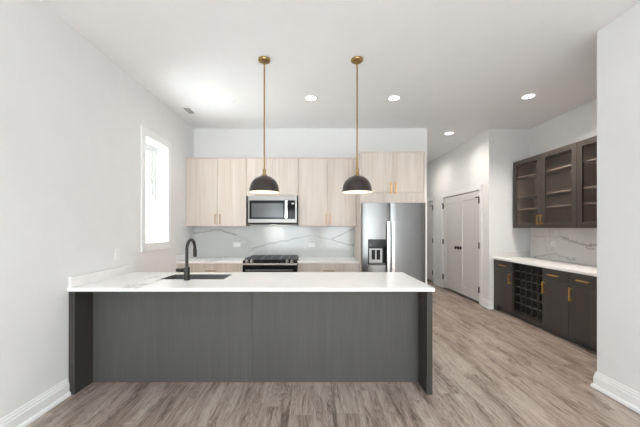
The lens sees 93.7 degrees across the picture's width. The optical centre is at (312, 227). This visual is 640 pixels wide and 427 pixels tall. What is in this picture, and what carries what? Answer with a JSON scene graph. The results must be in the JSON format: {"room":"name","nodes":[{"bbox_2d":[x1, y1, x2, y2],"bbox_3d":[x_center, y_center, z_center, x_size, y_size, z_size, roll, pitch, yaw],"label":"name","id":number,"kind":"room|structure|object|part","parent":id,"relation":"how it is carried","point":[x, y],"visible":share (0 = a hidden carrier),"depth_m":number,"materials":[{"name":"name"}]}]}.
{"room":"kitchen","nodes":[
{"label":"kitchen","id":0,"kind":"room"},
{"bbox_2d":[0,0,193,418],"bbox_3d":[-2.160,-0.158,0.828,0.220,3.110,8.655,0,0,0],"label":"wall","id":1,"kind":"structure","parent":0,"point":[72,118],"depth_m":2.44,"materials":[{"name":"paint"}]},
{"bbox_2d":[0,378,70,426],"bbox_3d":[-2.035,1.325,-0.497,0.030,0.145,6.005,0,0,0],"label":"baseboard","id":2,"kind":"structure","parent":1,"relation":"attached to","point":[32,410],"depth_m":2.21,"materials":[{"name":"white paint"}]},
{"bbox_2d":[69,274,83,287],"bbox_3d":[-2.039,0.456,2.587,0.020,0.088,0.145,0,0,0],"label":"side splash","id":3,"kind":"object","parent":1,"relation":"attached to","point":[77,280],"visible":1,"depth_m":2.57,"materials":[{"name":"white stone"}]},
{"bbox_2d":[84,264,133,283],"bbox_3d":[-2.039,0.456,3.029,0.020,0.088,0.732,0,0,0],"label":"side splash","id":4,"kind":"object","parent":1,"relation":"attached to","point":[109,273],"visible":1,"depth_m":2.96,"materials":[{"name":"white stone"}]},
{"bbox_2d":[115,248,119,259],"bbox_3d":[-2.046,0.272,3.138,0.008,0.118,0.076,0,0,0],"label":"wall outlet","id":5,"kind":"object","parent":1,"relation":"attached to","point":[117,250],"visible":1,"depth_m":3.13,"materials":[{"name":"white plastic"}]},
{"bbox_2d":[141,125,170,251],"bbox_3d":[-2.148,-0.469,3.930,0.234,1.511,0.730,0,0,0],"label":"window","id":6,"kind":"structure","parent":1,"relation":"in","point":[145,132],"depth_m":4.11,"materials":[{"name":"white paint"}]},
{"bbox_3d":[-2.239,-0.469,3.930,0.033,1.207,0.466,0,0,0],"label":"sash","id":7,"kind":"part","parent":6,"relation":"part of","materials":[{"name":"white paint"}]},
{"bbox_3d":[-2.235,-0.469,3.930,0.060,1.299,0.558,0,0,0],"label":"frame","id":8,"kind":"part","parent":6,"relation":"part of","materials":[{"name":"white paint"}]},
{"bbox_2d":[176,252,192,260],"bbox_3d":[-2.039,0.453,4.819,0.019,0.092,0.637,0,0,0],"label":"side splash","id":9,"kind":"object","parent":1,"relation":"attached to","point":[180,257],"visible":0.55,"depth_m":4.67,"materials":[{"name":"white stone"}]},
{"bbox_2d":[26,279,639,426],"bbox_3d":[0.815,1.447,2.835,6.170,0.100,12.970,0,0,0],"label":"floor","id":10,"kind":"structure","parent":0,"point":[491,367],"depth_m":2.49,"materials":[{"name":"wood"}]},
{"bbox_2d":[177,263,242,271],"bbox_3d":[-1.552,0.964,4.817,0.992,0.866,0.669,0,0,0],"label":"base cabinet","id":11,"kind":"object","parent":10,"relation":"on","point":[194,267],"visible":0.24,"depth_m":4.52,"materials":[{"name":"brown wood"}]},
{"bbox_2d":[176,257,246,262],"bbox_3d":[-1.551,0.515,4.824,0.994,0.030,0.658,0,0,0],"label":"countertop","id":12,"kind":"structure","parent":11,"relation":"on","point":[194,259],"depth_m":4.62,"materials":[{"name":"white stone"}]},
{"bbox_2d":[69,292,431,394],"bbox_3d":[-0.522,0.964,2.955,3.045,0.866,0.891,0,0,0],"label":"kitchen island","id":13,"kind":"object","parent":10,"relation":"on","point":[114,336],"visible":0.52,"depth_m":2.72,"materials":[{"name":"laminate"}]},
{"bbox_3d":[-2.019,0.964,2.947,0.051,0.866,0.875,0,0,0],"label":"panel","id":14,"kind":"part","parent":13,"relation":"part of","materials":[{"name":"laminate"}]},
{"bbox_3d":[-1.274,0.964,2.726,1.439,0.866,0.018,0,0,0],"label":"panel","id":15,"kind":"part","parent":13,"relation":"part of","materials":[{"name":"grey laminate"}]},
{"bbox_2d":[67,272,434,291],"bbox_3d":[-0.517,0.515,2.950,3.064,0.030,0.900,0,0,0],"label":"island countertop","id":16,"kind":"structure","parent":13,"relation":"on","point":[134,281],"depth_m":2.75,"materials":[{"name":"white stone"}]},
{"bbox_2d":[176,238,196,280],"bbox_3d":[-1.246,0.301,2.970,0.130,0.398,0.245,0,0,0],"label":"kitchen faucet","id":17,"kind":"object","parent":16,"relation":"on","point":[186,269],"visible":1,"depth_m":2.87,"materials":[{"name":"black metal"}]},
{"bbox_3d":[-1.272,0.405,2.875,0.078,0.038,0.038,0,0,0],"label":"lever","id":18,"kind":"part","parent":17,"relation":"part of","materials":[{"name":"black metal"}]},
{"bbox_2d":[162,274,231,278],"bbox_3d":[-1.185,0.619,3.087,0.629,0.233,0.324,0,0,0],"label":"sink","id":19,"kind":"object","parent":16,"relation":"in","point":[175,276],"visible":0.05,"depth_m":3.25,"materials":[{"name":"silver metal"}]},
{"bbox_3d":[0.201,0.964,2.726,1.504,0.866,0.018,0,0,0],"label":"panel","id":20,"kind":"part","parent":13,"relation":"part of","materials":[{"name":"grey laminate"}]},
{"bbox_3d":[0.977,0.964,2.947,0.046,0.866,0.875,0,0,0],"label":"panel","id":21,"kind":"part","parent":13,"relation":"part of","materials":[{"name":"laminate"}]},
{"bbox_2d":[242,255,298,271],"bbox_3d":[-0.643,0.913,4.765,0.814,0.908,0.744,0,0,0],"label":"range","id":22,"kind":"object","parent":10,"relation":"on","point":[253,263],"visible":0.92,"depth_m":4.46,"materials":[{"name":"grey metal"}]},
{"bbox_3d":[-0.643,0.622,4.426,0.694,0.023,0.066,0,0,0],"label":"handle","id":23,"kind":"part","parent":22,"relation":"part of","materials":[{"name":"grey metal"}]},
{"bbox_3d":[-0.643,0.537,4.449,0.814,0.029,0.005,0,0,0],"label":"trim","id":24,"kind":"part","parent":22,"relation":"part of","materials":[{"name":"silver metal"}]},
{"bbox_3d":[-0.643,0.876,4.476,0.808,0.642,0.045,0,0,0],"label":"oven door","id":25,"kind":"part","parent":22,"relation":"part of","materials":[{"name":"black glass"}]},
{"bbox_3d":[-0.643,0.522,4.476,0.814,0.060,0.047,0,0,0],"label":"control panel","id":26,"kind":"part","parent":22,"relation":"part of","materials":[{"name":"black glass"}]},
{"bbox_2d":[243,256,298,260],"bbox_3d":[-0.643,0.492,4.819,0.814,0.014,0.637,0,0,0],"label":"cooktop","id":27,"kind":"object","parent":22,"relation":"in","point":[255,258],"depth_m":4.62,"materials":[{"name":"black metal"}]},
{"bbox_2d":[298,263,358,271],"bbox_3d":[0.234,0.964,4.817,0.928,0.866,0.669,0,0,0],"label":"base cabinet","id":28,"kind":"object","parent":10,"relation":"on","point":[302,267],"visible":0.3,"depth_m":4.52,"materials":[{"name":"brown wood"}]},
{"bbox_2d":[298,257,359,262],"bbox_3d":[0.233,0.515,4.824,0.930,0.030,0.658,0,0,0],"label":"countertop","id":29,"kind":"structure","parent":28,"relation":"on","point":[301,259],"depth_m":4.62,"materials":[{"name":"white stone"}]},
{"bbox_2d":[361,203,424,282],"bbox_3d":[1.178,0.515,4.719,0.912,1.764,0.832,0,0,0],"label":"refrigerator","id":30,"kind":"object","parent":10,"relation":"on","point":[392,234],"visible":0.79,"depth_m":4.36,"materials":[{"name":"grey metal"}]},
{"bbox_3d":[0.920,0.472,4.386,0.397,1.679,0.062,0,0,0],"label":"door","id":31,"kind":"part","parent":30,"relation":"part of","materials":[{"name":"silver metal"}]},
{"bbox_3d":[1.087,0.376,4.342,0.042,0.943,0.078,0,0,0],"label":"handle","id":32,"kind":"part","parent":30,"relation":"part of","materials":[{"name":"silver metal"}]},
{"bbox_3d":[1.155,0.376,4.342,0.042,0.943,0.078,0,0,0],"label":"handle","id":33,"kind":"part","parent":30,"relation":"part of","materials":[{"name":"silver metal"}]},
{"bbox_3d":[1.381,0.472,4.386,0.507,1.679,0.062,0,0,0],"label":"door","id":34,"kind":"part","parent":30,"relation":"part of","materials":[{"name":"silver metal"}]},
{"bbox_2d":[494,259,500,309],"bbox_3d":[3.166,0.964,5.133,0.089,0.866,0.092,0,0,0],"label":"filler panel","id":35,"kind":"object","parent":10,"relation":"on","point":[496,307],"visible":0.36,"depth_m":5.13,"materials":[{"name":"grey wood"}]},
{"bbox_2d":[496,260,517,317],"bbox_3d":[3.405,0.964,4.875,0.684,0.866,0.419,0,0,0],"label":"bar cabinet","id":36,"kind":"object","parent":10,"relation":"on","point":[504,269],"visible":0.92,"depth_m":4.83,"materials":[{"name":"black wood"}]},
{"bbox_3d":[3.110,0.610,4.875,0.020,0.150,0.415,0,0,0],"label":"drawer","id":37,"kind":"part","parent":36,"relation":"part of","materials":[{"name":"grey wood"}]},
{"bbox_3d":[3.110,0.994,4.875,0.020,0.606,0.415,0,0,0],"label":"door","id":38,"kind":"part","parent":36,"relation":"part of","materials":[{"name":"grey wood"}]},
{"bbox_2d":[514,263,547,330],"bbox_3d":[3.437,0.964,4.362,0.621,0.866,0.602,0,0,0],"label":"wine rack","id":39,"kind":"object","parent":10,"relation":"on","point":[527,278],"visible":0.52,"depth_m":4.42,"materials":[{"name":"grey wood"}]},
{"bbox_2d":[515,278,540,284],"bbox_3d":[3.304,0.784,4.362,0.347,0.010,0.577,0,0,0],"label":"shelf","id":40,"kind":"object","parent":39,"relation":"attached to","point":[522,280],"depth_m":4.42,"materials":[{"name":"black wood"}]},
{"bbox_2d":[515,286,540,293],"bbox_3d":[3.304,0.905,4.362,0.347,0.010,0.577,0,0,0],"label":"shelf","id":41,"kind":"object","parent":39,"relation":"attached to","point":[522,288],"depth_m":4.42,"materials":[{"name":"grey wood"}]},
{"bbox_2d":[515,270,541,276],"bbox_3d":[3.304,0.664,4.362,0.347,0.010,0.577,0,0,0],"label":"shelf","id":42,"kind":"object","parent":39,"relation":"attached to","point":[522,272],"depth_m":4.42,"materials":[{"name":"black wood"}]},
{"bbox_2d":[515,294,541,302],"bbox_3d":[3.304,1.026,4.362,0.347,0.010,0.577,0,0,0],"label":"shelf","id":43,"kind":"object","parent":39,"relation":"attached to","point":[522,296],"depth_m":4.41,"materials":[{"name":"grey wood"}]},
{"bbox_2d":[516,302,541,311],"bbox_3d":[3.304,1.146,4.362,0.347,0.010,0.577,0,0,0],"label":"shelf","id":44,"kind":"object","parent":39,"relation":"attached to","point":[527,305],"depth_m":4.38,"materials":[{"name":"grey wood"}]},
{"bbox_2d":[541,268,574,342],"bbox_3d":[3.405,0.964,3.850,0.684,0.866,0.419,0,0,0],"label":"bar cabinet","id":45,"kind":"object","parent":10,"relation":"on","point":[554,283],"visible":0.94,"depth_m":3.83,"materials":[{"name":"black wood"}]},
{"bbox_3d":[3.081,0.797,4.015,0.038,0.165,0.015,0,0,0],"label":"handle","id":46,"kind":"part","parent":45,"relation":"part of","materials":[{"name":"gold metal"}]},
{"bbox_3d":[3.110,0.610,3.850,0.020,0.150,0.415,0,0,0],"label":"drawer","id":47,"kind":"part","parent":45,"relation":"part of","materials":[{"name":"grey wood"}]},
{"bbox_3d":[3.110,0.994,3.850,0.020,0.606,0.415,0,0,0],"label":"door","id":48,"kind":"part","parent":45,"relation":"part of","materials":[{"name":"grey wood"}]},
{"bbox_2d":[568,272,596,352],"bbox_3d":[3.405,0.964,3.424,0.684,0.866,0.427,0,0,0],"label":"bar cabinet","id":49,"kind":"object","parent":10,"relation":"on","point":[582,290],"visible":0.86,"depth_m":3.45,"materials":[{"name":"black wood"}]},
{"bbox_3d":[3.081,0.797,3.593,0.038,0.165,0.015,0,0,0],"label":"handle","id":50,"kind":"part","parent":49,"relation":"part of","materials":[{"name":"gold metal"}]},
{"bbox_3d":[3.110,0.610,3.424,0.020,0.150,0.423,0,0,0],"label":"drawer","id":51,"kind":"part","parent":49,"relation":"part of","materials":[{"name":"grey wood"}]},
{"bbox_3d":[3.405,0.964,2.934,0.684,0.866,0.547,0,0,0],"label":"bar cabinet","id":52,"kind":"object","parent":10,"relation":"on","visible":0},
{"bbox_2d":[491,257,596,276],"bbox_3d":[3.414,0.515,3.909,0.668,0.030,2.539,0,0,0],"label":"countertop","id":53,"kind":"structure","parent":52,"relation":"on","point":[584,269],"depth_m":4.11,"materials":[{"name":"white stone"}]},
{"bbox_2d":[41,0,639,162],"bbox_3d":[0.815,-1.773,2.835,6.170,0.120,12.970,0,0,0],"label":"ceiling","id":54,"kind":"structure","parent":0,"point":[464,68],"depth_m":3.00,"materials":[{"name":"paint"}]},
{"bbox_2d":[180,107,197,114],"bbox_3d":[-1.805,-1.708,4.372,0.140,0.008,0.275,0,0,0],"label":"ceiling vent","id":55,"kind":"object","parent":54,"relation":"in","point":[188,110],"visible":1,"depth_m":4.36,"materials":[{"name":"white metal"}]},
{"bbox_2d":[249,56,279,193],"bbox_3d":[-0.494,-1.038,3.045,0.308,1.350,0.308,0,0,0],"label":"pendant lamp","id":56,"kind":"object","parent":54,"relation":"hanging from","point":[263,184],"visible":1,"depth_m":2.99,"materials":[{"name":"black metal"}]},
{"bbox_3d":[-0.494,-1.123,3.045,0.015,1.055,0.015,0,0,0],"label":"rod","id":57,"kind":"part","parent":56,"relation":"part of","materials":[{"name":"gold metal"}]},
{"bbox_3d":[-0.494,-0.446,3.045,0.308,0.166,0.308,0,0,0],"label":"lamp shade","id":58,"kind":"part","parent":56,"relation":"part of","materials":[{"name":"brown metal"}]},
{"bbox_2d":[304,95,317,100],"bbox_3d":[-0.026,-1.710,3.953,0.176,0.005,0.176,0,0,0],"label":"recessed light","id":59,"kind":"object","parent":54,"relation":"in","point":[309,97],"visible":1,"depth_m":3.96,"materials":[{"name":"white paint"}]},
{"bbox_2d":[342,56,371,193],"bbox_3d":[0.447,-1.038,3.045,0.308,1.350,0.308,0,0,0],"label":"pendant lamp","id":60,"kind":"object","parent":54,"relation":"hanging from","point":[356,184],"visible":1,"depth_m":3.01,"materials":[{"name":"black metal"}]},
{"bbox_3d":[0.447,-1.123,3.045,0.015,1.055,0.015,0,0,0],"label":"rod","id":61,"kind":"part","parent":60,"relation":"part of","materials":[{"name":"gold metal"}]},
{"bbox_3d":[0.447,-0.446,3.045,0.308,0.166,0.308,0,0,0],"label":"lamp shade","id":62,"kind":"part","parent":60,"relation":"part of","materials":[{"name":"brown metal"}]},
{"bbox_2d":[387,95,400,100],"bbox_3d":[1.067,-1.710,3.953,0.176,0.005,0.176,0,0,0],"label":"recessed light","id":63,"kind":"object","parent":54,"relation":"in","point":[393,97],"visible":1,"depth_m":3.96,"materials":[{"name":"white paint"}]},
{"bbox_2d":[520,93,536,98],"bbox_3d":[2.800,-1.710,3.900,0.176,0.005,0.176,0,0,0],"label":"recessed light","id":64,"kind":"object","parent":54,"relation":"in","point":[531,95],"visible":1,"depth_m":3.90,"materials":[{"name":"white paint"}]},
{"bbox_2d":[194,128,529,283],"bbox_3d":[0.850,-0.158,5.228,5.800,3.110,0.145,0,0,0],"label":"wall","id":65,"kind":"structure","parent":0,"point":[208,142],"depth_m":5.15,"materials":[{"name":"paint"}]},
{"bbox_2d":[186,158,249,225],"bbox_3d":[-1.562,-0.582,4.970,0.974,1.103,0.364,0,0,0],"label":"upper cabinet","id":66,"kind":"object","parent":65,"relation":"attached to","point":[215,187],"visible":1,"depth_m":4.82,"materials":[{"name":"brown wood"}]},
{"bbox_3d":[-1.782,-0.575,4.835,0.492,1.085,0.019,0,0,0],"label":"door","id":67,"kind":"part","parent":66,"relation":"part of","materials":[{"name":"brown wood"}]},
{"bbox_3d":[-1.552,-1.127,4.836,0.955,0.013,0.018,0,0,0],"label":"rail","id":68,"kind":"part","parent":66,"relation":"part of","materials":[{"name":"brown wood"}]},
{"bbox_3d":[-1.304,-0.575,4.835,0.453,1.085,0.019,0,0,0],"label":"door","id":69,"kind":"part","parent":66,"relation":"part of","materials":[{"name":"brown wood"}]},
{"bbox_2d":[246,158,297,197],"bbox_3d":[-0.655,-0.824,4.989,0.835,0.618,0.327,0,0,0],"label":"upper cabinet","id":70,"kind":"object","parent":65,"relation":"attached to","point":[284,171],"visible":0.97,"depth_m":4.82,"materials":[{"name":"brown wood"}]},
{"bbox_3d":[-0.864,-0.817,4.835,0.414,0.600,0.019,0,0,0],"label":"door","id":71,"kind":"part","parent":70,"relation":"part of","materials":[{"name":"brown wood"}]},
{"bbox_3d":[-0.655,-1.127,4.836,0.835,0.013,0.018,0,0,0],"label":"rail","id":72,"kind":"part","parent":70,"relation":"part of","materials":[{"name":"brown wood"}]},
{"bbox_2d":[248,196,297,224],"bbox_3d":[-0.639,-0.280,4.911,0.770,0.450,0.452,0,0,0],"label":"microwave","id":73,"kind":"object","parent":70,"relation":"attached to","point":[262,210],"visible":1,"depth_m":4.74,"materials":[{"name":"grey metal"}]},
{"bbox_3d":[-0.420,-0.291,4.712,0.040,0.280,0.053,0,0,0],"label":"handle","id":74,"kind":"part","parent":73,"relation":"part of","materials":[{"name":"silver metal"}]},
{"bbox_3d":[-0.336,-0.290,4.750,0.104,0.293,0.025,0,0,0],"label":"control panel","id":75,"kind":"part","parent":73,"relation":"part of","materials":[{"name":"black glass"}]},
{"bbox_3d":[-0.446,-0.817,4.835,0.411,0.600,0.019,0,0,0],"label":"door","id":76,"kind":"part","parent":70,"relation":"part of","materials":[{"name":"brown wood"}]},
{"bbox_2d":[193,226,353,256],"bbox_3d":[-0.674,0.235,5.146,2.747,0.528,0.014,0,0,0],"label":"backsplash","id":77,"kind":"structure","parent":65,"relation":"attached to","point":[211,241],"depth_m":5.14,"materials":[{"name":"stone"}]},
{"bbox_2d":[234,242,239,246],"bbox_3d":[-1.301,0.282,5.135,0.118,0.074,0.008,0,0,0],"label":"wall outlet","id":78,"kind":"object","parent":77,"relation":"attached to","point":[236,244],"visible":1,"depth_m":5.13,"materials":[{"name":"white plastic"}]},
{"bbox_2d":[298,158,355,225],"bbox_3d":[0.231,-0.582,4.970,0.933,1.103,0.364,0,0,0],"label":"upper cabinet","id":79,"kind":"object","parent":65,"relation":"attached to","point":[321,199],"visible":0.91,"depth_m":4.82,"materials":[{"name":"brown wood"}]},
{"bbox_3d":[-0.002,-0.575,4.835,0.464,1.085,0.019,0,0,0],"label":"door","id":80,"kind":"part","parent":79,"relation":"part of","materials":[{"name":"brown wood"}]},
{"bbox_3d":[0.231,-1.127,4.836,0.933,0.013,0.018,0,0,0],"label":"rail","id":81,"kind":"part","parent":79,"relation":"part of","materials":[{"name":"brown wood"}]},
{"bbox_3d":[0.465,-0.575,4.835,0.459,1.085,0.019,0,0,0],"label":"door","id":82,"kind":"part","parent":79,"relation":"part of","materials":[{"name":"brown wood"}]},
{"bbox_2d":[354,152,424,271],"bbox_3d":[1.177,0.132,4.780,0.956,2.530,0.744,0,0,0],"label":"upper cabinet","id":83,"kind":"object","parent":65,"relation":"attached to","point":[393,177],"visible":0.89,"depth_m":4.44,"materials":[{"name":"brown wood"}]},
{"bbox_3d":[0.708,0.132,4.798,0.018,2.530,0.707,0,0,0],"label":"panel","id":84,"kind":"part","parent":83,"relation":"part of","materials":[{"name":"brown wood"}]},
{"bbox_3d":[0.950,-0.819,4.455,0.460,0.597,0.019,0,0,0],"label":"door","id":85,"kind":"part","parent":83,"relation":"part of","materials":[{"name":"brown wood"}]},
{"bbox_3d":[1.177,-1.127,4.456,0.918,0.013,0.018,0,0,0],"label":"rail","id":86,"kind":"part","parent":83,"relation":"part of","materials":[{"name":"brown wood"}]},
{"bbox_3d":[1.177,-0.445,4.456,0.918,0.140,0.018,0,0,0],"label":"rail","id":87,"kind":"part","parent":83,"relation":"part of","materials":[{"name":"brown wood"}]},
{"bbox_3d":[1.409,-0.819,4.455,0.448,0.597,0.019,0,0,0],"label":"door","id":88,"kind":"part","parent":83,"relation":"part of","materials":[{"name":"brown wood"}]},
{"bbox_3d":[1.646,0.132,4.798,0.018,2.530,0.707,0,0,0],"label":"panel","id":89,"kind":"part","parent":83,"relation":"part of","materials":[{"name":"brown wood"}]},
{"bbox_2d":[493,252,529,256],"bbox_3d":[3.416,0.453,5.171,0.632,0.092,0.015,0,0,0],"label":"side splash","id":90,"kind":"object","parent":65,"relation":"attached to","point":[495,254],"visible":0.99,"depth_m":5.16,"materials":[{"name":"stone"}]},
{"bbox_2d":[427,129,495,308],"bbox_3d":[3.100,-0.158,7.190,0.120,3.110,4.020,0,0,0],"label":"wall","id":91,"kind":"structure","parent":0,"point":[472,163],"depth_m":5.61,"materials":[{"name":"paint"}]},
{"bbox_2d":[427,201,432,280],"bbox_3d":[3.033,0.336,7.960,0.086,2.030,0.795,0,0,0],"label":"door","id":92,"kind":"structure","parent":91,"relation":"in","point":[429,204],"depth_m":7.79,"materials":[{"name":"paint"}]},
{"bbox_2d":[427,197,434,283],"bbox_3d":[3.034,0.307,7.970,0.012,2.180,0.960,0,0,0],"label":"trim","id":93,"kind":"structure","parent":91,"relation":"attached to","point":[431,198],"depth_m":7.54,"materials":[{"name":"white paint"}]},
{"bbox_2d":[434,278,440,286],"bbox_3d":[3.025,1.325,7.285,0.030,0.145,0.400,0,0,0],"label":"baseboard","id":94,"kind":"structure","parent":91,"relation":"attached to","point":[437,282],"depth_m":7.29,"materials":[{"name":"white paint"}]},
{"bbox_2d":[441,195,458,292],"bbox_3d":[3.022,0.336,6.620,0.107,2.030,0.775,0,0,0],"label":"door","id":95,"kind":"structure","parent":91,"relation":"in","point":[450,206],"depth_m":6.61,"materials":[{"name":"paint"}]},
{"bbox_2d":[441,184,481,304],"bbox_3d":[3.034,0.307,6.230,0.012,2.180,1.700,0,0,0],"label":"trim","id":96,"kind":"structure","parent":91,"relation":"attached to","point":[478,187],"depth_m":5.46,"materials":[{"name":"white paint"}]},
{"bbox_2d":[457,191,479,301],"bbox_3d":[3.022,0.336,5.840,0.107,2.030,0.775,0,0,0],"label":"door","id":97,"kind":"structure","parent":91,"relation":"in","point":[469,245],"depth_m":5.85,"materials":[{"name":"paint"}]},
{"bbox_2d":[481,298,492,308],"bbox_3d":[3.053,1.325,5.263,0.085,0.145,0.225,0,0,0],"label":"baseboard","id":98,"kind":"structure","parent":91,"relation":"attached to","point":[487,304],"depth_m":5.21,"materials":[{"name":"white paint"}]},
{"bbox_2d":[530,98,596,156],"bbox_3d":[3.810,-0.158,3.960,0.120,3.110,2.680,0,0,0],"label":"wall","id":99,"kind":"structure","parent":0,"point":[577,124],"depth_m":4.46,"materials":[{"name":"paint"}]},
{"bbox_2d":[513,142,576,227],"bbox_3d":[3.546,-0.552,4.455,0.402,1.102,1.219,0,0,0],"label":"upper cabinet","id":100,"kind":"object","parent":99,"relation":"attached to","point":[544,184],"visible":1,"depth_m":4.52,"materials":[{"name":"brown"}]},
{"bbox_3d":[3.390,-0.552,4.760,0.021,1.102,0.606,0,0,0],"label":"door","id":101,"kind":"part","parent":100,"relation":"part of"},
{"bbox_2d":[517,164,571,178],"bbox_3d":[3.562,-0.838,4.455,0.275,0.018,1.181,0,0,0],"label":"shelf","id":102,"kind":"object","parent":100,"relation":"attached to","point":[566,169],"depth_m":4.48,"materials":[{"name":"brown wood"}]},
{"bbox_2d":[517,189,571,197],"bbox_3d":[3.562,-0.508,4.455,0.275,0.018,1.181,0,0,0],"label":"shelf","id":103,"kind":"object","parent":100,"relation":"attached to","point":[562,193],"depth_m":4.47,"materials":[{"name":"brown wood"}]},
{"bbox_2d":[517,204,571,209],"bbox_3d":[3.562,-0.308,4.455,0.275,0.018,1.181,0,0,0],"label":"shelf","id":104,"kind":"object","parent":100,"relation":"attached to","point":[563,206],"depth_m":4.45,"materials":[{"name":"brown wood"}]},
{"bbox_3d":[3.390,-0.552,4.151,0.021,1.102,0.606,0,0,0],"label":"door","id":105,"kind":"part","parent":100,"relation":"part of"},
{"bbox_2d":[530,228,596,265],"bbox_3d":[3.741,0.250,3.901,0.014,0.499,2.522,0,0,0],"label":"backsplash","id":106,"kind":"structure","parent":99,"relation":"attached to","point":[574,245],"depth_m":4.42,"materials":[{"name":"stone"}]},
{"bbox_2d":[551,241,556,245],"bbox_3d":[3.730,0.243,4.643,0.008,0.074,0.118,0,0,0],"label":"wall outlet","id":107,"kind":"object","parent":106,"relation":"attached to","point":[553,243],"visible":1,"depth_m":4.64,"materials":[{"name":"white plastic"}]},
{"bbox_2d":[577,136,596,227],"bbox_3d":[3.546,-0.552,3.242,0.402,1.102,1.204,0,0,0],"label":"upper cabinet","id":108,"kind":"object","parent":99,"relation":"attached to","point":[586,148],"visible":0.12,"depth_m":3.83,"materials":[{"name":"brown"}]},
{"bbox_2d":[584,158,596,162],"bbox_3d":[3.562,-0.838,3.242,0.275,0.018,1.166,0,0,0],"label":"shelf","id":109,"kind":"object","parent":108,"relation":"attached to","point":[594,160],"depth_m":3.74,"materials":[{"name":"brown wood"}]},
{"bbox_2d":[584,185,596,188],"bbox_3d":[3.562,-0.508,3.242,0.275,0.018,1.166,0,0,0],"label":"shelf","id":110,"kind":"object","parent":108,"relation":"attached to","point":[585,186],"depth_m":3.79,"materials":[{"name":"brown wood"}]},
{"bbox_2d":[584,202,596,204],"bbox_3d":[3.562,-0.308,3.242,0.275,0.018,1.166,0,0,0],"label":"shelf","id":111,"kind":"object","parent":108,"relation":"attached to","point":[585,203],"depth_m":3.77,"materials":[{"name":"brown wood"}]},
{"bbox_2d":[597,2,639,392],"bbox_3d":[3.175,-0.158,-0.440,1.390,3.110,6.120,0,0,0],"label":"wall","id":112,"kind":"structure","parent":0,"point":[618,42],"depth_m":2.43,"materials":[{"name":"paint"}]},
{"bbox_2d":[590,371,639,413],"bbox_3d":[2.715,1.325,-0.425,0.530,0.145,6.150,0,0,0],"label":"baseboard","id":113,"kind":"structure","parent":112,"relation":"attached to","point":[630,398],"depth_m":2.43,"materials":[{"name":"white paint"}]}
]}

